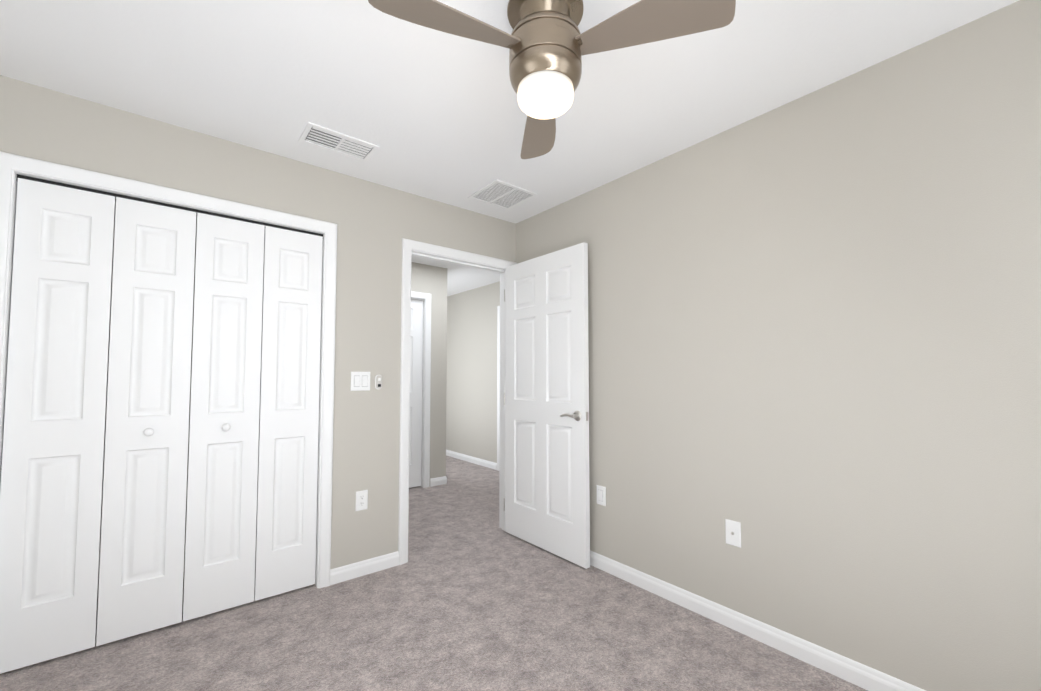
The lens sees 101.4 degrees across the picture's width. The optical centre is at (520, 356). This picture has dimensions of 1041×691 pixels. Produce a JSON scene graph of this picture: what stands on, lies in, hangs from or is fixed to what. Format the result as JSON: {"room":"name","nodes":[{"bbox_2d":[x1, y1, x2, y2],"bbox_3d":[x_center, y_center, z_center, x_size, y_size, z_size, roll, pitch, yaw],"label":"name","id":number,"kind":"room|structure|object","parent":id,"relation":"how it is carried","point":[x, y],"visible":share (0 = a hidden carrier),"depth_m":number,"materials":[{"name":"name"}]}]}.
{"room":"empty bedroom","nodes":[
{"label":"empty bedroom","id":0,"kind":"room"},
{"bbox_2d":[0,75,515,568],"bbox_3d":[-0.794,0.117,2.801,4.360,2.400,0.120,2,-3,-39],"label":"wall","id":1,"kind":"structure","parent":0,"point":[374,223],"depth_m":2.52,"materials":[{"name":"paint"}]},
{"bbox_2d":[0,178,115,673],"bbox_3d":[-1.969,0.263,1.813,0.291,1.990,0.030,2,-3,-39],"label":"closet door","id":2,"kind":"structure","parent":1,"relation":"in","point":[51,488],"depth_m":1.80,"materials":[{"name":"paint"}]},
{"bbox_2d":[96,197,195,645],"bbox_3d":[-1.729,0.271,1.986,0.291,1.990,0.066,2,-3,-39],"label":"closet door","id":3,"kind":"structure","parent":1,"relation":"in","point":[141,571],"depth_m":1.98,"materials":[{"name":"paint"}]},
{"bbox_2d":[0,151,336,587],"bbox_3d":[-1.635,0.266,2.105,1.223,2.038,0.124,2,-3,-39],"label":"door frame","id":4,"kind":"structure","parent":1,"relation":"attached to","point":[8,294],"depth_m":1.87,"materials":[{"name":"paint"}]},
{"bbox_2d":[16,174,322,236],"bbox_3d":[-1.629,-0.720,2.142,1.185,0.027,0.035,2,-3,-39],"label":"door track","id":5,"kind":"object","parent":1,"relation":"attached to","point":[141,200],"depth_m":2.03,"materials":[{"name":"grey metal"}]},
{"bbox_2d":[183,212,264,620],"bbox_3d":[-1.500,0.280,2.172,0.291,1.990,0.066,2,-3,-39],"label":"closet door","id":6,"kind":"structure","parent":1,"relation":"in","point":[220,550],"depth_m":2.17,"materials":[{"name":"paint"}]},
{"bbox_2d":[254,226,322,600],"bbox_3d":[-1.283,0.289,2.373,0.291,1.990,0.030,2,-3,-39],"label":"closet door","id":7,"kind":"structure","parent":1,"relation":"in","point":[285,551],"depth_m":2.36,"materials":[{"name":"paint"}]},
{"bbox_2d":[351,372,369,390],"bbox_3d":[-0.965,0.151,2.575,0.116,0.115,0.012,2,-3,-39],"label":"double light switch","id":8,"kind":"object","parent":1,"relation":"attached to","point":[360,381],"visible":1,"depth_m":2.57,"materials":[{"name":"plastic"}]},
{"bbox_2d":[355,490,367,510],"bbox_3d":[-0.952,0.866,2.554,0.070,0.115,0.009,2,-3,-39],"label":"electrical outlet","id":9,"kind":"object","parent":1,"relation":"attached to","point":[361,500],"visible":1,"depth_m":2.55,"materials":[{"name":"plastic"}]},
{"bbox_2d":[330,551,398,584],"bbox_3d":[-0.926,1.266,2.553,0.408,0.083,0.014,2,-3,-39],"label":"baseboard","id":10,"kind":"structure","parent":1,"relation":"attached to","point":[359,569],"depth_m":2.54,"materials":[{"name":"paint"}]},
{"bbox_2d":[375,375,381,388],"bbox_3d":[-0.878,0.160,2.639,0.040,0.092,0.022,2,-3,-39],"label":"switch","id":11,"kind":"object","parent":1,"relation":"attached to","point":[378,381],"visible":1,"depth_m":2.63,"materials":[{"name":"plastic"}]},
{"bbox_2d":[398,238,516,564],"bbox_3d":[-0.439,0.288,3.074,0.948,2.084,0.143,2,-3,-39],"label":"door frame","id":12,"kind":"structure","parent":1,"relation":"attached to","point":[408,245],"depth_m":2.79,"materials":[{"name":"paint"}]},
{"bbox_2d":[504,242,589,568],"bbox_3d":[0.153,0.303,2.973,0.135,2.020,0.823,2,-3,-40],"label":"bedroom door","id":13,"kind":"structure","parent":12,"relation":"attached to","point":[547,491],"depth_m":2.90,"materials":[{"name":"paint"}]},
{"bbox_2d":[411,262,437,486],"bbox_3d":[-1.520,0.185,4.265,1.440,2.400,0.120,2,-3,-39],"label":"wall","id":14,"kind":"structure","parent":0,"point":[431,280],"depth_m":4.64,"materials":[{"name":"paint"}]},
{"bbox_2d":[409,298,422,487],"bbox_3d":[-1.369,0.369,4.383,0.758,2.020,0.035,2,-3,-39],"label":"hall door","id":15,"kind":"structure","parent":14,"relation":"in","point":[415,430],"depth_m":4.57,"materials":[{"name":"paint"}]},
{"bbox_2d":[411,291,430,487],"bbox_3d":[-1.361,0.348,4.375,0.894,2.084,0.139,2,-3,-39],"label":"door frame","id":16,"kind":"structure","parent":14,"relation":"attached to","point":[427,296],"depth_m":4.58,"materials":[{"name":"paint"}]},
{"bbox_2d":[430,476,445,486],"bbox_3d":[-0.894,1.362,4.635,0.191,0.083,0.014,2,-3,-39],"label":"baseboard","id":17,"kind":"structure","parent":14,"relation":"attached to","point":[437,481],"depth_m":4.63,"materials":[{"name":"paint"}]},
{"bbox_2d":[0,456,867,690],"bbox_3d":[-0.809,1.367,2.763,4.360,0.100,7.240,2,-3,-39],"label":"floor","id":18,"kind":"structure","parent":0,"point":[470,595],"depth_m":1.93,"materials":[{"name":"carpet"}]},
{"bbox_2d":[437,267,446,476],"bbox_3d":[-1.503,0.241,5.484,0.128,2.400,1.990,2,-3,-39],"label":"wall","id":19,"kind":"structure","parent":0,"point":[442,272],"depth_m":4.72,"materials":[{"name":"paint"}]},
{"bbox_2d":[446,281,499,462],"bbox_3d":[-0.321,0.246,5.574,0.120,2.400,3.585,2,-3,-39],"label":"wall","id":20,"kind":"structure","parent":0,"point":[471,408],"depth_m":5.89,"materials":[{"name":"paint"}]},
{"bbox_2d":[446,450,496,469],"bbox_3d":[-0.864,1.429,6.080,0.014,0.083,1.790,2,-3,-39],"label":"baseboard","id":21,"kind":"structure","parent":20,"relation":"attached to","point":[479,461],"depth_m":5.81,"materials":[{"name":"paint"}]},
{"bbox_2d":[497,306,499,470],"bbox_3d":[-0.010,0.381,5.075,0.019,2.084,0.894,2,-3,-39],"label":"door frame","id":22,"kind":"structure","parent":20,"relation":"attached to","point":[498,376],"depth_m":5.40,"materials":[{"name":"paint"}]},
{"bbox_2d":[0,0,1018,296],"bbox_3d":[-0.809,-1.130,2.878,4.360,0.100,7.240,2,-3,-39],"label":"ceiling","id":23,"kind":"structure","parent":0,"point":[436,116],"depth_m":1.73,"materials":[{"name":"paint"}]},
{"bbox_2d":[299,122,378,161],"bbox_3d":[-0.943,-1.107,2.220,0.345,0.007,0.205,2,-3,-39],"label":"ceiling vent","id":24,"kind":"object","parent":23,"relation":"in","point":[316,135],"visible":1,"depth_m":2.21,"materials":[{"name":"metal"}]},
{"bbox_2d":[468,179,537,209],"bbox_3d":[-0.122,-1.078,2.862,0.335,0.007,0.335,2,-3,-39],"label":"ceiling vent","id":25,"kind":"object","parent":23,"relation":"in","point":[501,194],"visible":1,"depth_m":2.85,"materials":[{"name":"metal"}]},
{"bbox_2d":[368,0,735,158],"bbox_3d":[0.032,-0.984,1.330,0.941,0.335,1.003,2,-3,-39],"label":"fan","id":26,"kind":"object","parent":23,"relation":"hanging from","point":[547,43],"visible":1,"depth_m":1.30,"materials":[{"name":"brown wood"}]},
{"bbox_2d":[516,0,1040,690],"bbox_3d":[1.127,0.081,2.010,0.120,2.400,3.536,2,-3,-39],"label":"wall","id":27,"kind":"structure","parent":0,"point":[814,336],"depth_m":1.70,"materials":[{"name":"paint"}]},
{"bbox_2d":[597,485,605,505],"bbox_3d":[0.497,0.864,2.642,0.012,0.115,0.070,2,-3,-39],"label":"electrical outlet","id":28,"kind":"object","parent":27,"relation":"attached to","point":[601,495],"visible":1,"depth_m":2.63,"materials":[{"name":"plastic"}]},
{"bbox_2d":[725,519,740,547],"bbox_3d":[1.004,0.839,2.017,0.017,0.115,0.070,2,-3,-39],"label":"outlet","id":29,"kind":"object","parent":27,"relation":"attached to","point":[733,533],"visible":1,"depth_m":2.02,"materials":[{"name":"plastic"}]},
{"bbox_2d":[590,550,925,690],"bbox_3d":[1.037,1.238,1.960,0.014,0.083,3.416,2,-3,-39],"label":"baseboard","id":30,"kind":"structure","parent":27,"relation":"attached to","point":[863,676],"depth_m":1.90,"materials":[{"name":"paint"}]}
]}

